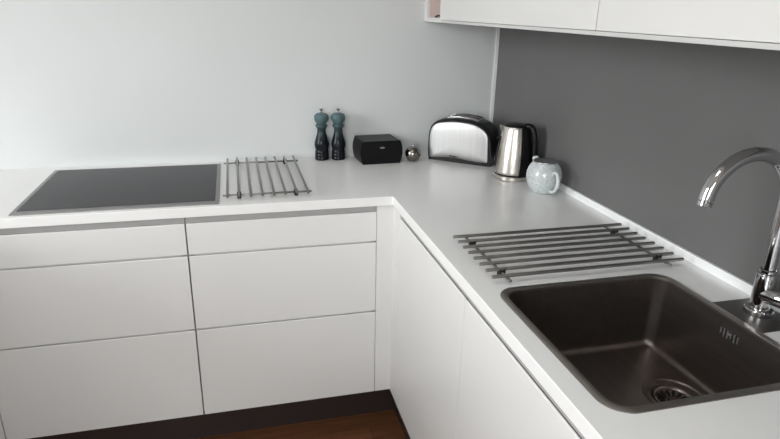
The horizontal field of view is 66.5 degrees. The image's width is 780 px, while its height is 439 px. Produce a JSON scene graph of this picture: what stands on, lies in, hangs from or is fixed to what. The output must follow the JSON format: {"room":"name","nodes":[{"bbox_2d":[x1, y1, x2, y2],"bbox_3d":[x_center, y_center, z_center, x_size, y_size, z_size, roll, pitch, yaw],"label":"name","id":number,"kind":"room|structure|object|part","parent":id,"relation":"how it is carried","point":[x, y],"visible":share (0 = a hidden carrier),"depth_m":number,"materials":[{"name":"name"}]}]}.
{"room":"kitchen","nodes":[
{"label":"kitchen","id":0,"kind":"room"},
{"bbox_2d":[0,0,496,169],"bbox_3d":[-1.631,-0.707,2.074,4.700,2.850,0.250,-4,20,-14],"label":"wall","id":1,"kind":"structure","parent":0,"point":[83,82],"depth_m":2.27,"materials":[{"name":"white paint"}]},
{"bbox_2d":[424,0,441,22],"bbox_3d":[0.330,-1.102,2.216,0.330,0.700,0.207,-4,20,-14],"label":"upper cabinet","id":2,"kind":"object","parent":1,"relation":"attached to","point":[433,8],"depth_m":2.34,"materials":[{"name":"white paint"}]},
{"bbox_2d":[193,409,405,438],"bbox_3d":[-1.070,1.472,0.406,4.700,0.120,5.000,-4,20,-14],"label":"floor","id":3,"kind":"structure","parent":0,"point":[385,424],"depth_m":2.22,"materials":[{"name":"red wood"}]},
{"bbox_2d":[0,413,6,438],"bbox_3d":[-1.336,0.439,1.824,0.175,0.868,0.130,10,21,23],"label":"post","id":4,"kind":"object","parent":3,"relation":"on","point":[2,431],"visible":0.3,"depth_m":1.91,"materials":[{"name":"white paint"}]},
{"bbox_2d":[0,218,203,438],"bbox_3d":[-1.010,0.328,2.159,0.613,0.868,0.564,-4,20,-14],"label":"drawer unit","id":5,"kind":"object","parent":3,"relation":"on","point":[98,323],"visible":0.83,"depth_m":1.88,"materials":[{"name":"white paint"}]},
{"bbox_3d":[-0.938,0.128,1.817,0.580,0.006,0.024,-4,20,-14],"label":"grip rail","id":6,"kind":"part","parent":5,"relation":"part of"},
{"bbox_3d":[-0.934,0.018,1.772,0.612,0.023,0.013,-4,20,-14],"label":"grip rail","id":7,"kind":"part","parent":5,"relation":"part of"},
{"bbox_3d":[-0.935,0.079,1.790,0.610,0.103,0.018,-4,20,-14],"label":"drawer","id":8,"kind":"part","parent":5,"relation":"part of","materials":[{"name":"white paint"}]},
{"bbox_3d":[-0.944,0.378,1.906,0.580,0.006,0.024,-4,20,-14],"label":"grip rail","id":9,"kind":"part","parent":5,"relation":"part of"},
{"bbox_3d":[-0.938,0.256,1.853,0.610,0.258,0.018,-4,20,-14],"label":"drawer","id":10,"kind":"part","parent":5,"relation":"part of","materials":[{"name":"white paint"}]},
{"bbox_3d":[-0.945,0.541,1.954,0.610,0.332,0.018,-4,20,-14],"label":"drawer","id":11,"kind":"part","parent":5,"relation":"part of","materials":[{"name":"white paint"}]},
{"bbox_2d":[29,389,393,438],"bbox_3d":[-0.662,0.724,2.156,1.396,0.137,0.016,-4,20,-14],"label":"plinth","id":12,"kind":"object","parent":3,"relation":"on","point":[212,424],"visible":0.47,"depth_m":2.19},
{"bbox_2d":[185,206,376,413],"bbox_3d":[-0.417,0.288,2.306,0.609,0.868,0.564,-4,20,-14],"label":"drawer unit","id":13,"kind":"object","parent":3,"relation":"on","point":[284,302],"visible":0.84,"depth_m":2.02,"materials":[{"name":"white paint"}]},
{"bbox_3d":[-0.341,-0.021,1.920,0.608,0.023,0.013,-4,20,-14],"label":"grip rail","id":14,"kind":"part","parent":13,"relation":"part of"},
{"bbox_3d":[-0.342,0.040,1.938,0.606,0.103,0.018,-4,20,-14],"label":"drawer","id":15,"kind":"part","parent":13,"relation":"part of","materials":[{"name":"white paint"}]},
{"bbox_3d":[-0.345,0.088,1.965,0.576,0.006,0.024,-4,20,-14],"label":"grip rail","id":16,"kind":"part","parent":13,"relation":"part of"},
{"bbox_3d":[-0.345,0.217,2.000,0.606,0.258,0.018,-4,20,-14],"label":"drawer","id":17,"kind":"part","parent":13,"relation":"part of","materials":[{"name":"white paint"}]},
{"bbox_3d":[-0.351,0.338,2.053,0.576,0.006,0.024,-4,20,-14],"label":"grip rail","id":18,"kind":"part","parent":13,"relation":"part of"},
{"bbox_3d":[-0.352,0.501,2.101,0.606,0.332,0.018,-4,20,-14],"label":"drawer","id":19,"kind":"part","parent":13,"relation":"part of","materials":[{"name":"white paint"}]},
{"bbox_2d":[374,205,404,399],"bbox_3d":[0.031,0.348,2.165,0.130,0.868,0.175,15,23,33],"label":"filler panel","id":20,"kind":"object","parent":3,"relation":"on","point":[388,218],"visible":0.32,"depth_m":2.09,"materials":[{"name":"white lacquer"}]},
{"bbox_2d":[394,400,410,438],"bbox_3d":[0.264,0.996,1.446,0.016,0.137,1.913,-4,20,-14],"label":"plinth","id":21,"kind":"object","parent":3,"relation":"on","point":[397,412],"visible":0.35,"depth_m":2.23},
{"bbox_2d":[395,217,472,438],"bbox_3d":[0.381,0.460,1.873,0.589,0.868,0.582,-4,20,-14],"label":"base cabinet","id":22,"kind":"object","parent":3,"relation":"on","point":[431,304],"visible":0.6,"depth_m":1.73,"materials":[{"name":"white paint"}]},
{"bbox_3d":[0.117,0.080,1.664,0.013,0.023,0.580,-4,20,-14],"label":"grip rail","id":23,"kind":"part","parent":22,"relation":"part of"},
{"bbox_2d":[456,297,584,438],"bbox_3d":[0.528,0.654,1.333,0.589,0.868,0.600,-4,20,-14],"label":"base cabinet","id":24,"kind":"object","parent":3,"relation":"on","point":[498,399],"visible":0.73,"depth_m":1.25,"materials":[{"name":"white paint"}]},
{"bbox_3d":[-1.281,0.863,0.633,0.589,0.868,0.779,-4,20,-14],"label":"base cabinet","id":25,"kind":"object","parent":3,"relation":"on","visible":0},
{"bbox_2d":[0,153,779,438],"bbox_3d":[-0.391,0.306,0.912,2.550,0.031,3.150,-4,20,-14],"label":"countertop","id":26,"kind":"structure","parent":25,"relation":"on","point":[439,200],"depth_m":1.72,"materials":[{"name":"white stone"}]},
{"bbox_2d":[9,164,220,215],"bbox_3d":[-0.879,-0.114,2.014,0.584,0.003,0.512,-4,20,-14],"label":"cooktop","id":27,"kind":"object","parent":26,"relation":"in","point":[123,188],"visible":1,"depth_m":1.97,"materials":[{"name":"glass"}]},
{"bbox_2d":[223,155,311,198],"bbox_3d":[-0.451,-0.157,2.131,0.284,0.022,0.508,-4,20,-14],"label":"trivet","id":28,"kind":"object","parent":26,"relation":"on","point":[284,160],"visible":1,"depth_m":2.06,"materials":[{"name":"metal"}]},
{"bbox_3d":[-0.574,-0.155,2.098,0.009,0.009,0.508,-4,20,-14],"label":"rod","id":29,"kind":"part","parent":28,"relation":"part of","materials":[{"name":"metal"}]},
{"bbox_3d":[-0.539,-0.157,2.107,0.009,0.009,0.508,-4,20,-14],"label":"rod","id":30,"kind":"part","parent":28,"relation":"part of","materials":[{"name":"metal"}]},
{"bbox_3d":[-0.503,-0.159,2.115,0.009,0.009,0.508,-4,20,-14],"label":"rod","id":31,"kind":"part","parent":28,"relation":"part of","materials":[{"name":"metal"}]},
{"bbox_3d":[-0.468,-0.162,2.124,0.009,0.009,0.508,-4,20,-14],"label":"rod","id":32,"kind":"part","parent":28,"relation":"part of","materials":[{"name":"metal"}]},
{"bbox_3d":[-0.433,-0.164,2.133,0.009,0.009,0.508,-4,20,-14],"label":"rod","id":33,"kind":"part","parent":28,"relation":"part of","materials":[{"name":"metal"}]},
{"bbox_3d":[-0.398,-0.166,2.142,0.009,0.009,0.508,-4,20,-14],"label":"rod","id":34,"kind":"part","parent":28,"relation":"part of","materials":[{"name":"metal"}]},
{"bbox_3d":[-0.363,-0.169,2.151,0.009,0.009,0.508,-4,20,-14],"label":"rod","id":35,"kind":"part","parent":28,"relation":"part of","materials":[{"name":"metal"}]},
{"bbox_3d":[-0.327,-0.171,2.159,0.009,0.009,0.508,-4,20,-14],"label":"rod","id":36,"kind":"part","parent":28,"relation":"part of","materials":[{"name":"metal"}]},
{"bbox_2d":[314,109,328,160],"bbox_3d":[-0.275,-0.343,2.393,0.059,0.205,0.059,-4,20,-14],"label":"pepper mill","id":37,"kind":"object","parent":26,"relation":"on","point":[321,143],"visible":1,"depth_m":2.38,"materials":[{"name":"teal wood"}]},
{"bbox_2d":[331,108,345,159],"bbox_3d":[-0.209,-0.346,2.405,0.059,0.205,0.059,10,21,22],"label":"pepper mill","id":38,"kind":"object","parent":26,"relation":"on","point":[338,143],"visible":1,"depth_m":2.39,"materials":[{"name":"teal wood"}]},
{"bbox_2d":[352,134,402,164],"bbox_3d":[-0.052,-0.287,2.417,0.174,0.092,0.136,-5,20,-17],"label":"storage box","id":39,"kind":"object","parent":26,"relation":"on","point":[379,148],"visible":1,"depth_m":2.36,"materials":[{"name":"black metal"}]},
{"bbox_3d":[-0.033,-0.266,2.361,0.174,0.092,0.006,-5,20,-17],"label":"panel","id":40,"kind":"part","parent":39,"relation":"part of","materials":[{"name":"black plastic"}]},
{"bbox_2d":[405,145,420,160],"bbox_3d":[0.093,-0.273,2.426,0.065,0.066,0.065,-4,20,-14],"label":"timer","id":41,"kind":"object","parent":26,"relation":"on","point":[412,153],"visible":1,"depth_m":2.40,"materials":[{"name":"silver metal"}]},
{"bbox_2d":[428,113,499,166],"bbox_3d":[0.318,-0.336,2.443,0.290,0.183,0.159,10,21,24],"label":"toaster","id":42,"kind":"object","parent":26,"relation":"on","point":[471,139],"visible":0.96,"depth_m":2.38,"materials":[{"name":"silver metal"}]},
{"bbox_3d":[0.307,-0.414,2.419,0.136,0.016,0.084,10,21,24],"label":"plate","id":43,"kind":"part","parent":42,"relation":"part of","materials":[{"name":"metal"}]},
{"bbox_2d":[492,122,537,181],"bbox_3d":[0.459,-0.257,2.193,0.145,0.206,0.144,-1,20,-7],"label":"kettle","id":44,"kind":"object","parent":26,"relation":"on","point":[518,142],"visible":0.82,"depth_m":2.15,"materials":[{"name":"metal"}]},
{"bbox_3d":[0.460,-0.345,2.162,0.090,0.009,0.090,5,20,11],"label":"lid","id":45,"kind":"part","parent":44,"relation":"part of","materials":[{"name":"black plastic"}]},
{"bbox_3d":[0.512,-0.259,2.159,0.055,0.177,0.023,12,22,28],"label":"handle","id":46,"kind":"part","parent":44,"relation":"part of","materials":[{"name":"black plastic"}]},
{"bbox_2d":[526,156,561,193],"bbox_3d":[0.525,-0.147,2.028,0.120,0.112,0.158,6,20,14],"label":"teapot","id":47,"kind":"object","parent":26,"relation":"on","point":[543,175],"visible":1,"depth_m":1.99,"materials":[{"name":"ceramic"}]},
{"bbox_3d":[0.528,-0.199,2.017,0.084,0.006,0.084,6,20,14],"label":"lid","id":48,"kind":"part","parent":47,"relation":"part of","materials":[{"name":"grey ceramic"}]},
{"bbox_3d":[0.546,-0.119,1.969,0.011,0.082,0.049,-4,20,-14],"label":"handle","id":49,"kind":"part","parent":47,"relation":"part of","materials":[{"name":"ceramic"}]},
{"bbox_2d":[453,223,683,281],"bbox_3d":[0.445,0.078,1.524,0.508,0.022,0.284,-4,20,-14],"label":"trivet","id":50,"kind":"object","parent":26,"relation":"on","point":[657,257],"visible":1,"depth_m":1.51,"materials":[{"name":"metal"}]},
{"bbox_3d":[0.414,0.030,1.638,0.508,0.009,0.009,-4,20,-14],"label":"rod","id":51,"kind":"part","parent":50,"relation":"part of","materials":[{"name":"metal"}]},
{"bbox_3d":[0.423,0.042,1.604,0.508,0.009,0.009,-4,20,-14],"label":"rod","id":52,"kind":"part","parent":50,"relation":"part of","materials":[{"name":"metal"}]},
{"bbox_3d":[0.432,0.054,1.571,0.508,0.009,0.009,-4,20,-14],"label":"rod","id":53,"kind":"part","parent":50,"relation":"part of","materials":[{"name":"metal"}]},
{"bbox_3d":[0.441,0.066,1.538,0.508,0.009,0.009,-4,20,-14],"label":"rod","id":54,"kind":"part","parent":50,"relation":"part of","materials":[{"name":"metal"}]},
{"bbox_3d":[0.450,0.078,1.505,0.508,0.009,0.009,-4,20,-14],"label":"rod","id":55,"kind":"part","parent":50,"relation":"part of","materials":[{"name":"metal"}]},
{"bbox_3d":[0.459,0.090,1.472,0.508,0.009,0.009,-4,20,-14],"label":"rod","id":56,"kind":"part","parent":50,"relation":"part of","materials":[{"name":"metal"}]},
{"bbox_3d":[0.468,0.102,1.439,0.508,0.009,0.009,-4,20,-14],"label":"rod","id":57,"kind":"part","parent":50,"relation":"part of","materials":[{"name":"metal"}]},
{"bbox_3d":[0.477,0.114,1.406,0.508,0.009,0.009,-4,20,-14],"label":"rod","id":58,"kind":"part","parent":50,"relation":"part of","materials":[{"name":"metal"}]},
{"bbox_2d":[500,274,779,438],"bbox_3d":[0.547,0.308,1.218,0.545,0.207,0.452,-4,20,-14],"label":"sink","id":59,"kind":"object","parent":26,"relation":"in","point":[640,343],"visible":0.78,"depth_m":1.34,"materials":[{"name":"metal"}]},
{"bbox_2d":[720,327,738,343],"bbox_3d":[0.697,0.238,1.222,0.003,0.018,0.047,-4,20,-14],"label":"grille","id":60,"kind":"object","parent":59,"relation":"attached to","point":[728,335],"depth_m":1.22,"materials":[{"name":"metal"}]},
{"bbox_2d":[696,147,779,318],"bbox_3d":[0.698,0.048,1.121,0.234,0.356,0.146,-4,20,-14],"label":"tap","id":61,"kind":"object","parent":26,"relation":"on","point":[765,294],"visible":1,"depth_m":1.18,"materials":[{"name":"silver metal"}]},
{"bbox_3d":[1.160,-0.030,0.336,0.220,2.850,4.750,-4,20,-14],"label":"wall","id":62,"kind":"structure","parent":0,"visible":0},
{"bbox_2d":[490,27,499,122],"bbox_3d":[0.448,-0.562,2.555,0.020,0.539,0.004,-4,20,-14],"label":"trim","id":63,"kind":"structure","parent":62,"relation":"attached to","point":[498,28],"depth_m":2.53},
{"bbox_2d":[441,0,599,34],"bbox_3d":[0.482,-0.902,1.660,0.331,0.700,1.011,-4,20,-14],"label":"upper cabinet","id":64,"kind":"object","parent":62,"relation":"attached to","point":[562,16],"visible":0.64,"depth_m":1.55,"materials":[{"name":"white paint"}]},
{"bbox_2d":[493,28,779,288],"bbox_3d":[0.847,-0.044,1.121,0.006,0.539,3.146,-4,20,-14],"label":"backsplash","id":65,"kind":"structure","parent":62,"relation":"attached to","point":[637,128],"depth_m":1.58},
{"bbox_2d":[558,183,779,311],"bbox_3d":[0.835,0.199,1.206,0.008,0.023,3.146,-4,20,-14],"label":"trim","id":66,"kind":"structure","parent":62,"relation":"attached to","point":[722,274],"depth_m":1.57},
{"bbox_2d":[596,0,779,50],"bbox_3d":[0.748,-0.550,0.684,0.331,0.700,1.131,-4,20,-14],"label":"upper cabinet","id":67,"kind":"object","parent":62,"relation":"attached to","point":[755,24],"visible":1,"depth_m":1.00,"materials":[{"name":"white paint"}]}
]}

